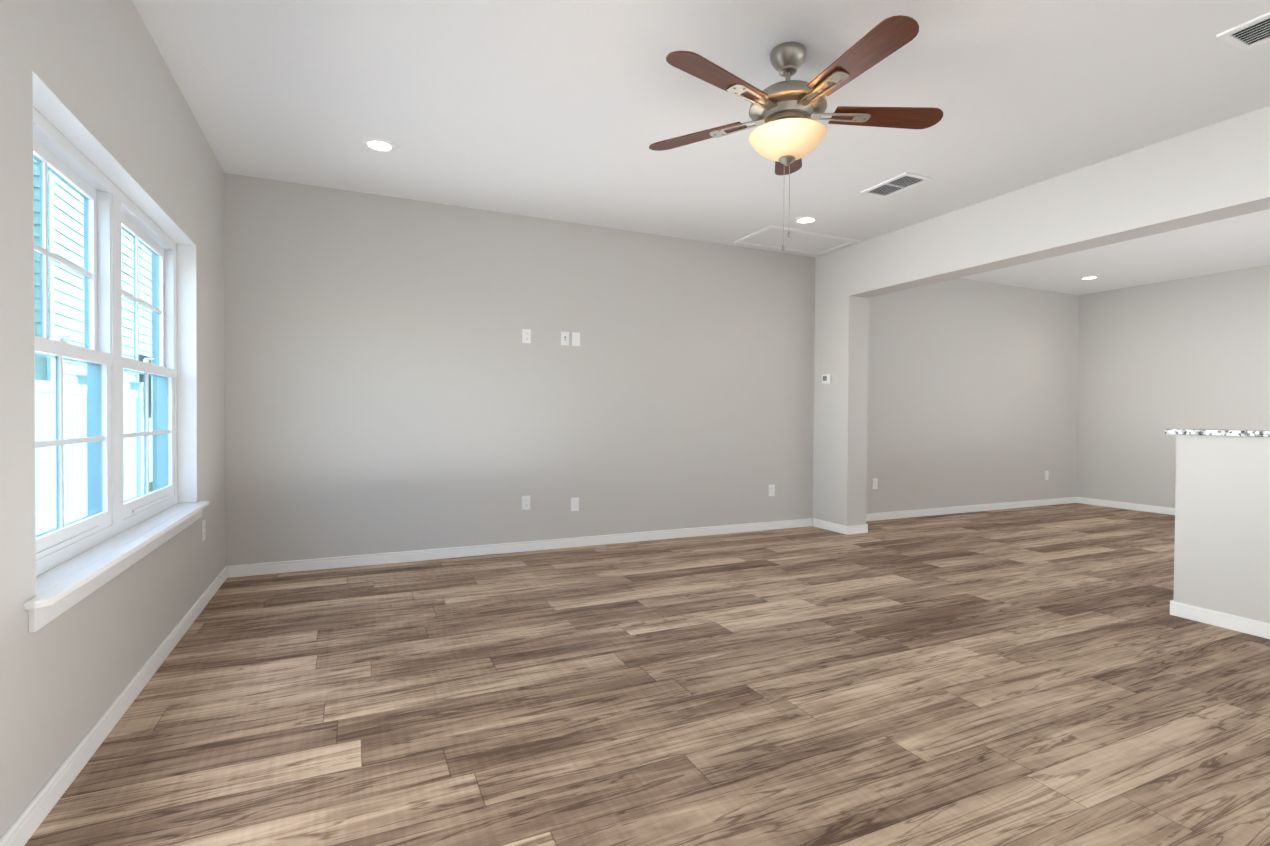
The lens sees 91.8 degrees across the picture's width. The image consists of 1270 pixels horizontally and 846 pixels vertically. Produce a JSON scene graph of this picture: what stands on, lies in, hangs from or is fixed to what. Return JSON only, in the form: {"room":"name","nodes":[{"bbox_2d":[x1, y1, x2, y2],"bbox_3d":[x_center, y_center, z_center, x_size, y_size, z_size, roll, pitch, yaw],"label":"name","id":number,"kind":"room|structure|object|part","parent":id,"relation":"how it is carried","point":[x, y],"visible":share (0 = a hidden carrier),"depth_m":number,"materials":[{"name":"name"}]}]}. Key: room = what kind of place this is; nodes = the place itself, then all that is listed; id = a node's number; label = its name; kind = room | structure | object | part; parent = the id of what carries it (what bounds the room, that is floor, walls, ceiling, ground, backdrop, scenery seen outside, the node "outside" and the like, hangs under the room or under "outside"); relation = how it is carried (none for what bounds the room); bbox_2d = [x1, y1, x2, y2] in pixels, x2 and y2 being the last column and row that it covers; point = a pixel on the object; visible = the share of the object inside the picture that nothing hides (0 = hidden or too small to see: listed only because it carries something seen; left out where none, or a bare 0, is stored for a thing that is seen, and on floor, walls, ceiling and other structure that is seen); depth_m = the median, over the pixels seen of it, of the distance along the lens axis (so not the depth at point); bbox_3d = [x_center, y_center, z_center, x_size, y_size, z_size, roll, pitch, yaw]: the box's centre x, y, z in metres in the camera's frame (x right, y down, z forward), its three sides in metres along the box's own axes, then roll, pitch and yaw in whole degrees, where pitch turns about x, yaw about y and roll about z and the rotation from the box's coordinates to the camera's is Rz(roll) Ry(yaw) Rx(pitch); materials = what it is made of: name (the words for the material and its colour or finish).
{"room":"empty living room","nodes":[
{"label":"empty living room","id":0,"kind":"room"},
{"bbox_2d":[0,0,224,838],"bbox_3d":[-1.663,-0.271,1.500,0.200,2.740,6.177,0,1,-25],"label":"wall","id":1,"kind":"structure","parent":0,"point":[100,69],"depth_m":2.01,"materials":[{"name":"grey paint"}]},
{"bbox_2d":[0,565,231,845],"bbox_3d":[-1.572,1.058,1.564,0.017,0.082,5.777,0,1,-25],"label":"baseboard","id":2,"kind":"structure","parent":1,"relation":"attached to","point":[22,829],"depth_m":2.04,"materials":[{"name":"white wood"}]},
{"bbox_2d":[24,71,208,632],"bbox_3d":[-2.085,-0.211,2.518,0.218,1.512,2.061,0,1,-25],"label":"window","id":3,"kind":"structure","parent":1,"relation":"in","point":[112,210],"depth_m":2.43,"materials":[{"name":"white plastic"}]},
{"bbox_2d":[202,520,205,541],"bbox_3d":[-2.498,0.624,3.566,0.007,0.114,0.070,0,1,-25],"label":"outlet","id":4,"kind":"object","parent":1,"relation":"attached to","point":[203,530],"visible":0.98,"depth_m":3.55,"materials":[{"name":"white plastic"}]},
{"bbox_2d":[25,503,1269,845],"bbox_3d":[3.644,1.150,3.962,11.900,0.100,6.177,0,1,-25],"label":"floor","id":5,"kind":"structure","parent":0,"point":[1053,675],"depth_m":2.41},
{"bbox_2d":[224,173,1078,568],"bbox_3d":[2.497,-0.316,6.699,11.700,2.740,0.200,0,1,-25],"label":"wall","id":6,"kind":"structure","parent":0,"point":[394,383],"depth_m":5.15,"materials":[{"name":"grey paint"}]},
{"bbox_2d":[232,518,811,577],"bbox_3d":[-0.467,1.013,5.241,5.037,0.082,0.017,0,1,-25],"label":"baseboard","id":7,"kind":"structure","parent":6,"relation":"attached to","point":[243,570],"depth_m":4.93,"materials":[{"name":"white"}]},
{"bbox_2d":[522,496,529,509],"bbox_3d":[-0.892,0.654,5.045,0.070,0.114,0.007,0,1,-25],"label":"electrical outlet","id":8,"kind":"object","parent":6,"relation":"attached to","point":[525,502],"visible":1,"depth_m":5.04,"materials":[{"name":"white plastic"}]},
{"bbox_2d":[522,329,530,342],"bbox_3d":[-0.886,-0.709,5.024,0.070,0.114,0.007,0,1,-25],"label":"outlet","id":9,"kind":"object","parent":6,"relation":"attached to","point":[526,335],"visible":1,"depth_m":5.02,"materials":[{"name":"white plastic"}]},
{"bbox_2d":[561,331,568,345],"bbox_3d":[-0.585,-0.709,5.158,0.070,0.114,0.016,0,1,-25],"label":"plate","id":10,"kind":"object","parent":6,"relation":"attached to","point":[564,338],"visible":1,"depth_m":5.16,"materials":[{"name":"white plastic"}]},
{"bbox_2d":[571,497,578,510],"bbox_3d":[-0.509,0.689,5.222,0.070,0.114,0.006,0,1,-25],"label":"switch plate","id":11,"kind":"object","parent":6,"relation":"attached to","point":[574,503],"visible":1,"depth_m":5.22,"materials":[{"name":"white plastic"}]},
{"bbox_2d":[572,332,579,345],"bbox_3d":[-0.498,-0.709,5.203,0.070,0.114,0.006,0,1,-25],"label":"switch plate","id":12,"kind":"object","parent":6,"relation":"attached to","point":[575,338],"visible":1,"depth_m":5.20,"materials":[{"name":"white plastic"}]},
{"bbox_2d":[769,484,774,495],"bbox_3d":[1.350,0.665,6.075,0.070,0.114,0.007,0,1,-25],"label":"electrical outlet","id":13,"kind":"object","parent":6,"relation":"attached to","point":[772,490],"visible":1,"depth_m":6.08,"materials":[{"name":"white plastic"}]},
{"bbox_2d":[872,478,877,488],"bbox_3d":[2.592,0.655,6.646,0.070,0.114,0.007,0,1,-25],"label":"outlet","id":14,"kind":"object","parent":6,"relation":"attached to","point":[874,482],"visible":1,"depth_m":6.64,"materials":[{"name":"white plastic"}]},
{"bbox_2d":[866,497,1075,520],"bbox_3d":[3.942,1.015,7.267,4.178,0.082,0.017,0,1,-25],"label":"baseboard","id":15,"kind":"structure","parent":6,"relation":"attached to","point":[1055,501],"depth_m":7.24,"materials":[{"name":"white wood"}]},
{"bbox_2d":[1045,471,1048,479],"bbox_3d":[5.270,0.671,7.876,0.070,0.114,0.007,0,1,-25],"label":"outlet","id":16,"kind":"object","parent":6,"relation":"attached to","point":[1046,474],"visible":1,"depth_m":7.87,"materials":[{"name":"white plastic"}]},
{"bbox_2d":[132,0,1269,294],"bbox_3d":[3.663,-1.690,3.922,11.900,0.100,6.177,0,1,-25],"label":"ceiling","id":17,"kind":"structure","parent":0,"point":[566,110],"depth_m":3.17,"materials":[{"name":"white paint"}]},
{"bbox_2d":[362,137,396,151],"bbox_3d":[-1.533,-1.666,3.694,0.190,0.011,0.190,0,1,-25],"label":"recessed light","id":18,"kind":"object","parent":17,"relation":"in","point":[379,144],"visible":0.96,"depth_m":3.68,"materials":[{"name":"white plastic"}]},
{"bbox_2d":[649,15,942,250],"bbox_3d":[0.686,-1.202,2.680,1.346,0.880,1.307,0,1,-25],"label":"ceiling fan","id":19,"kind":"object","parent":17,"relation":"hanging from","point":[788,134],"visible":1,"depth_m":2.63,"materials":[{"name":"brown wood"}]},
{"bbox_3d":[0.291,-1.379,2.971,0.500,0.007,0.146,1,11,32],"label":"blade","id":20,"kind":"part","parent":19,"relation":"part of","materials":[{"name":"brown wood"}]},
{"bbox_3d":[0.326,-1.371,2.437,0.500,0.007,0.146,0,11,-40],"label":"blade","id":21,"kind":"part","parent":19,"relation":"part of","materials":[{"name":"brown wood"}]},
{"bbox_3d":[0.675,-1.223,2.730,0.336,0.101,0.336,0,1,-25],"label":"lamp shade","id":22,"kind":"part","parent":19,"relation":"part of","materials":[{"name":"white glass"}]},
{"bbox_3d":[0.788,-1.378,3.168,0.146,0.007,0.500,-10,-2,14],"label":"blade","id":23,"kind":"part","parent":19,"relation":"part of","materials":[{"name":"brown wood"}]},
{"bbox_3d":[0.682,-1.407,2.703,0.715,0.470,0.694,0,1,-25],"label":"motor","id":24,"kind":"part","parent":19,"relation":"part of","materials":[{"name":"silver metal"}]},
{"label":"blade","id":25,"kind":"part","parent":19,"relation":"part of","materials":[{"name":"brown wood"}]},
{"label":"blade","id":26,"kind":"part","parent":19,"relation":"part of","materials":[{"name":"brown wood"}]},
{"bbox_2d":[734,225,859,254],"bbox_3d":[1.487,-1.673,5.665,1.000,0.012,0.560,0,1,-25],"label":"attic access hatch","id":27,"kind":"object","parent":17,"relation":"attached to","point":[800,241],"visible":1,"depth_m":5.65,"materials":[{"name":"white paint"}]},
{"bbox_2d":[794,216,817,223],"bbox_3d":[1.403,-1.665,5.054,0.190,0.011,0.190,0,1,-25],"label":"recessed light","id":28,"kind":"object","parent":17,"relation":"in","point":[805,219],"visible":0.98,"depth_m":5.03,"materials":[{"name":"white plastic"}]},
{"bbox_2d":[861,172,931,197],"bbox_3d":[1.812,-1.652,4.285,0.240,0.010,0.400,0,1,-25],"label":"ceiling vent","id":29,"kind":"object","parent":17,"relation":"in","point":[897,184],"visible":1,"depth_m":4.27,"materials":[{"name":"white metal"}]},
{"bbox_2d":[1079,276,1099,279],"bbox_3d":[5.220,-1.668,7.072,0.190,0.011,0.190,0,1,-25],"label":"recessed light","id":30,"kind":"object","parent":17,"relation":"in","point":[1088,277],"visible":0.98,"depth_m":7.05,"materials":[{"name":"white plastic"}]},
{"bbox_2d":[1217,12,1269,50],"bbox_3d":[2.633,-1.621,2.450,0.240,0.010,0.400,0,1,-25],"label":"ceiling vent","id":31,"kind":"object","parent":17,"relation":"in","point":[1250,34],"visible":1,"depth_m":2.57,"materials":[{"name":"white metal"}]},
{"bbox_2d":[813,296,868,525],"bbox_3d":[2.037,-0.076,6.118,0.245,2.270,0.480,0,1,-25],"label":"wall","id":32,"kind":"structure","parent":0,"point":[840,424],"depth_m":5.95,"materials":[{"name":"grey paint"}]},
{"bbox_2d":[822,374,831,383],"bbox_3d":[1.901,-0.436,6.091,0.026,0.094,0.124,0,1,-25],"label":"thermostat","id":33,"kind":"object","parent":32,"relation":"attached to","point":[826,378],"visible":0.96,"depth_m":6.08,"materials":[{"name":"white plastic"}]},
{"bbox_2d":[813,518,851,534],"bbox_3d":[1.918,1.018,6.065,0.020,0.082,0.476,0,1,-25],"label":"baseboard","id":34,"kind":"structure","parent":32,"relation":"attached to","point":[843,529],"depth_m":6.02,"materials":[{"name":"white wood"}]},
{"bbox_2d":[852,524,867,532],"bbox_3d":[2.155,1.018,6.174,0.019,0.082,0.476,0,1,-25],"label":"baseboard","id":35,"kind":"structure","parent":32,"relation":"attached to","point":[863,528],"depth_m":5.92,"materials":[{"name":"white wood"}]},
{"bbox_2d":[815,106,1269,303],"bbox_3d":[3.152,-1.405,3.692,0.245,0.470,5.777,0,1,-25],"label":"header beam","id":36,"kind":"structure","parent":0,"point":[1215,172],"depth_m":3.99,"materials":[{"name":"grey paint"}]},
{"bbox_2d":[1076,265,1269,507],"bbox_3d":[7.263,-0.298,7.691,2.210,2.740,1.977,0,1,-25],"label":"wall","id":37,"kind":"structure","parent":0,"point":[1155,360],"depth_m":7.28,"materials":[{"name":"grey paint"}]},
{"bbox_2d":[1076,497,1174,514],"bbox_3d":[6.258,1.031,7.236,0.037,0.082,1.973,0,1,-25],"label":"baseboard","id":38,"kind":"structure","parent":37,"relation":"attached to","point":[1115,504],"depth_m":7.60,"materials":[{"name":"white wood"}]},
{"bbox_2d":[1173,435,1269,622],"bbox_3d":[3.731,0.605,2.316,0.150,1.037,2.730,0,1,-25],"label":"wall","id":39,"kind":"structure","parent":0,"point":[1222,534],"depth_m":3.33,"materials":[{"name":"grey paint"}]},
{"bbox_2d":[1165,429,1269,436],"bbox_3d":[3.834,0.072,2.379,0.450,0.030,2.775,0,1,-25],"label":"countertop","id":40,"kind":"structure","parent":39,"relation":"on","point":[1238,432],"depth_m":3.33,"materials":[{"name":"stone"}]},
{"bbox_2d":[1170,600,1269,638],"bbox_3d":[3.652,1.083,2.295,0.016,0.082,2.743,0,1,-25],"label":"baseboard","id":41,"kind":"structure","parent":39,"relation":"attached to","point":[1208,616],"depth_m":3.33,"materials":[{"name":"white wood"}]},
{"label":"outside","id":42,"kind":"structure","parent":0,"visible":0},
{"bbox_2d":[33,158,152,533],"bbox_3d":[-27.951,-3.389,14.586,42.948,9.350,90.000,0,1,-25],"label":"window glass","id":43,"kind":"structure","parent":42,"point":[66,379],"depth_m":9.35,"materials":[{"name":"white"}]}
]}

